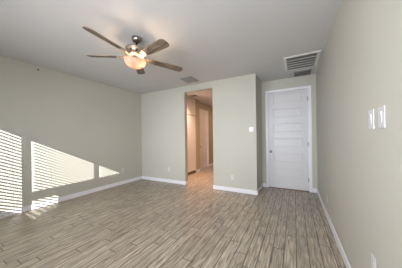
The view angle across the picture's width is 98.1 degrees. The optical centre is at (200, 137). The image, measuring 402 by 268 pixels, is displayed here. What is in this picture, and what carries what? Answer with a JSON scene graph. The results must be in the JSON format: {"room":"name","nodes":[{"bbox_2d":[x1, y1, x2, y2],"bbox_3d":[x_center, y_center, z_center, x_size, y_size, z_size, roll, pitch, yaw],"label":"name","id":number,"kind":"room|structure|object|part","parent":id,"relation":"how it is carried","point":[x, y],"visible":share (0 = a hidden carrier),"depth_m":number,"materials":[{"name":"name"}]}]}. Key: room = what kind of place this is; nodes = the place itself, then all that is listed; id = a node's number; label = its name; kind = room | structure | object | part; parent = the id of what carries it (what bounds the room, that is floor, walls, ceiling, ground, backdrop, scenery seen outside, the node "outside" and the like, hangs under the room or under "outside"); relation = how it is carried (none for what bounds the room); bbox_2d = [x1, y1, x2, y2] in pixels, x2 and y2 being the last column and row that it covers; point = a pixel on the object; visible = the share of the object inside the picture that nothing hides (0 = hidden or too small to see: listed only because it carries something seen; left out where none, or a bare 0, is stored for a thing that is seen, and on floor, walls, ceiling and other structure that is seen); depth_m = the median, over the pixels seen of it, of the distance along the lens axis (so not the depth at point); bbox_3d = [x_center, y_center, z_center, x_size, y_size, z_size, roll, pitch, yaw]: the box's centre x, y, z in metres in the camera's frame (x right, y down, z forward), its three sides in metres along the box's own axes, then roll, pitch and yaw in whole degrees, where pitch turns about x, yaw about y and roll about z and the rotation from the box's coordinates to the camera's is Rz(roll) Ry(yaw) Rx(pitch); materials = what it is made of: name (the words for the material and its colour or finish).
{"room":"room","nodes":[
{"label":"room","id":0,"kind":"room"},
{"bbox_2d":[0,55,141,212],"bbox_3d":[-3.075,-0.016,3.610,0.130,2.740,4.948,-1,0,28],"label":"wall","id":1,"kind":"structure","parent":0,"point":[62,134],"depth_m":3.68,"materials":[{"name":"paint"}]},
{"bbox_2d":[0,176,141,218],"bbox_3d":[-3.011,1.305,3.545,0.014,0.095,4.758,-1,0,28],"label":"baseboard","id":2,"kind":"structure","parent":1,"relation":"attached to","point":[56,200],"depth_m":3.65,"materials":[{"name":"white wood"}]},
{"bbox_2d":[0,0,340,106],"bbox_3d":[0.116,-1.479,4.667,6.200,0.100,9.860,-1,0,28],"label":"ceiling","id":3,"kind":"structure","parent":0,"point":[211,40],"depth_m":2.43,"materials":[{"name":"paint"}]},
{"bbox_2d":[82,27,182,73],"bbox_3d":[-0.950,-1.192,2.434,1.385,0.448,1.328,-1,0,24],"label":"ceiling fan","id":4,"kind":"object","parent":3,"relation":"hanging from","point":[134,58],"visible":1,"depth_m":2.38,"materials":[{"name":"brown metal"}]},
{"bbox_3d":[-1.105,-1.149,2.081,0.136,0.008,0.555,19,6,23],"label":"blade","id":5,"kind":"part","parent":4,"relation":"part of","materials":[{"name":"brown wood"}]},
{"bbox_3d":[-1.367,-1.173,2.534,0.555,0.008,0.136,4,13,6],"label":"blade","id":6,"kind":"part","parent":4,"relation":"part of","materials":[{"name":"brown wood"}]},
{"bbox_3d":[-0.933,-1.040,2.489,0.304,0.109,0.304,4,1,28],"label":"lamp shade","id":7,"kind":"part","parent":4,"relation":"part of","materials":[{"name":"white glass"}]},
{"bbox_3d":[-1.018,-1.151,2.924,0.136,0.008,0.555,-9,3,-12],"label":"blade","id":8,"kind":"part","parent":4,"relation":"part of","materials":[{"name":"brown wood"}]},
{"bbox_3d":[-0.595,-1.113,2.191,0.555,0.008,0.136,5,-12,42],"label":"blade","id":9,"kind":"part","parent":4,"relation":"part of","materials":[{"name":"brown wood"}]},
{"bbox_3d":[-0.541,-1.114,2.712,0.555,0.008,0.136,4,-12,-30],"label":"blade","id":10,"kind":"part","parent":4,"relation":"part of","materials":[{"name":"brown wood"}]},
{"bbox_2d":[180,76,198,82],"bbox_3d":[-0.269,-1.416,4.301,0.320,0.016,0.390,-1,0,28],"label":"ceiling vent","id":11,"kind":"object","parent":3,"relation":"in","point":[190,79],"visible":1,"depth_m":4.26,"materials":[{"name":"metal"}]},
{"bbox_2d":[283,50,320,70],"bbox_3d":[1.930,-1.444,3.360,0.577,0.016,0.725,-1,0,28],"label":"ceiling vent","id":12,"kind":"object","parent":3,"relation":"in","point":[310,59],"visible":1,"depth_m":3.30,"materials":[{"name":"metal"}]},
{"bbox_2d":[294,69,311,76],"bbox_3d":[2.300,-1.449,3.944,0.340,0.016,0.345,-1,0,28],"label":"ceiling vent","id":13,"kind":"object","parent":3,"relation":"in","point":[303,72],"visible":1,"depth_m":3.93,"materials":[{"name":"metal"}]},
{"bbox_2d":[0,165,345,267],"bbox_3d":[0.153,1.351,4.667,6.200,0.080,9.860,-1,0,28],"label":"floor","id":14,"kind":"structure","parent":0,"point":[142,223],"depth_m":2.46,"materials":[{"name":"brown wood"}]},
{"bbox_2d":[187,96,195,174],"bbox_3d":[-0.705,-0.047,5.973,0.420,2.738,1.440,-1,0,28],"label":"linen cabinet","id":15,"kind":"object","parent":14,"relation":"on","point":[191,127],"visible":0.3,"depth_m":6.24,"materials":[{"name":"paint"}]},
{"bbox_3d":[-0.372,-1.110,6.195,0.020,0.612,0.715,-1,0,28],"label":"door","id":16,"kind":"part","parent":15,"relation":"part of","materials":[{"name":"white paint"}]},
{"bbox_2d":[141,73,257,190],"bbox_3d":[-0.291,-0.053,4.844,3.594,2.740,0.130,-1,0,28],"label":"wall","id":17,"kind":"structure","parent":0,"point":[163,112],"depth_m":4.40,"materials":[{"name":"paint"}]},
{"bbox_2d":[142,176,187,184],"bbox_3d":[-1.112,1.280,5.289,1.669,0.095,0.144,-1,0,28],"label":"baseboard","id":18,"kind":"structure","parent":17,"relation":"attached to","point":[143,177],"depth_m":5.15,"materials":[{"name":"white wood"}]},
{"bbox_2d":[213,183,262,194],"bbox_3d":[0.978,1.253,4.506,1.098,0.095,0.754,-1,0,28],"label":"baseboard","id":19,"kind":"structure","parent":17,"relation":"attached to","point":[239,190],"depth_m":4.16,"materials":[{"name":"white wood"}]},
{"bbox_2d":[195,99,212,171],"bbox_3d":[0.010,-0.057,7.433,0.550,2.740,4.712,-1,0,28],"label":"wall","id":20,"kind":"structure","parent":0,"point":[198,105],"depth_m":7.22,"materials":[{"name":"paint"}]},
{"bbox_2d":[199,109,208,168],"bbox_3d":[0.101,0.071,7.460,0.182,2.482,0.924,-1,0,28],"label":"door","id":21,"kind":"structure","parent":20,"relation":"in","point":[203,114],"depth_m":7.54,"materials":[{"name":"white paint"}]},
{"bbox_2d":[257,76,261,188],"bbox_3d":[1.439,-0.076,4.403,0.130,2.740,0.740,-1,0,28],"label":"wall","id":22,"kind":"structure","parent":0,"point":[259,110],"depth_m":4.29,"materials":[{"name":"paint"}]},
{"bbox_2d":[261,74,317,188],"bbox_3d":[2.172,-0.086,4.353,1.206,2.740,0.130,-1,0,28],"label":"wall","id":23,"kind":"structure","parent":0,"point":[306,80],"depth_m":4.20,"materials":[{"name":"paint"}]},
{"bbox_2d":[265,85,312,192],"bbox_3d":[2.160,0.043,4.327,1.009,2.484,0.190,-1,0,28],"label":"door","id":24,"kind":"structure","parent":23,"relation":"in","point":[288,112],"depth_m":4.29,"materials":[{"name":"white wood"}]},
{"bbox_2d":[316,0,401,267],"bbox_3d":[1.438,-0.076,1.591,0.130,2.740,5.688,-1,0,28],"label":"wall","id":25,"kind":"structure","parent":0,"point":[359,71],"depth_m":1.29,"materials":[{"name":"paint"}]},
{"bbox_2d":[317,189,350,267],"bbox_3d":[1.376,1.247,1.595,0.014,0.095,5.498,-1,0,28],"label":"baseboard","id":26,"kind":"structure","parent":25,"relation":"attached to","point":[344,257],"depth_m":2.16,"materials":[{"name":"white wood"}]},
{"bbox_2d":[368,109,374,128],"bbox_3d":[1.115,-0.117,1.144,0.012,0.128,0.088,-1,0,28],"label":"light switch","id":27,"kind":"object","parent":25,"relation":"attached to","point":[371,123],"visible":1,"depth_m":1.13,"materials":[{"name":"white plastic"}]},
{"bbox_2d":[371,253,375,267],"bbox_3d":[1.126,0.833,1.137,0.010,0.120,0.074,-1,0,28],"label":"wall outlet","id":28,"kind":"object","parent":25,"relation":"attached to","point":[373,260],"visible":1,"depth_m":1.13,"materials":[{"name":"white plastic"}]},
{"bbox_2d":[378,105,385,128],"bbox_3d":[1.043,-0.116,1.010,0.012,0.128,0.088,-1,0,28],"label":"light switch","id":29,"kind":"object","parent":25,"relation":"attached to","point":[381,110],"visible":1,"depth_m":1.00,"materials":[{"name":"white plastic"}]}
]}

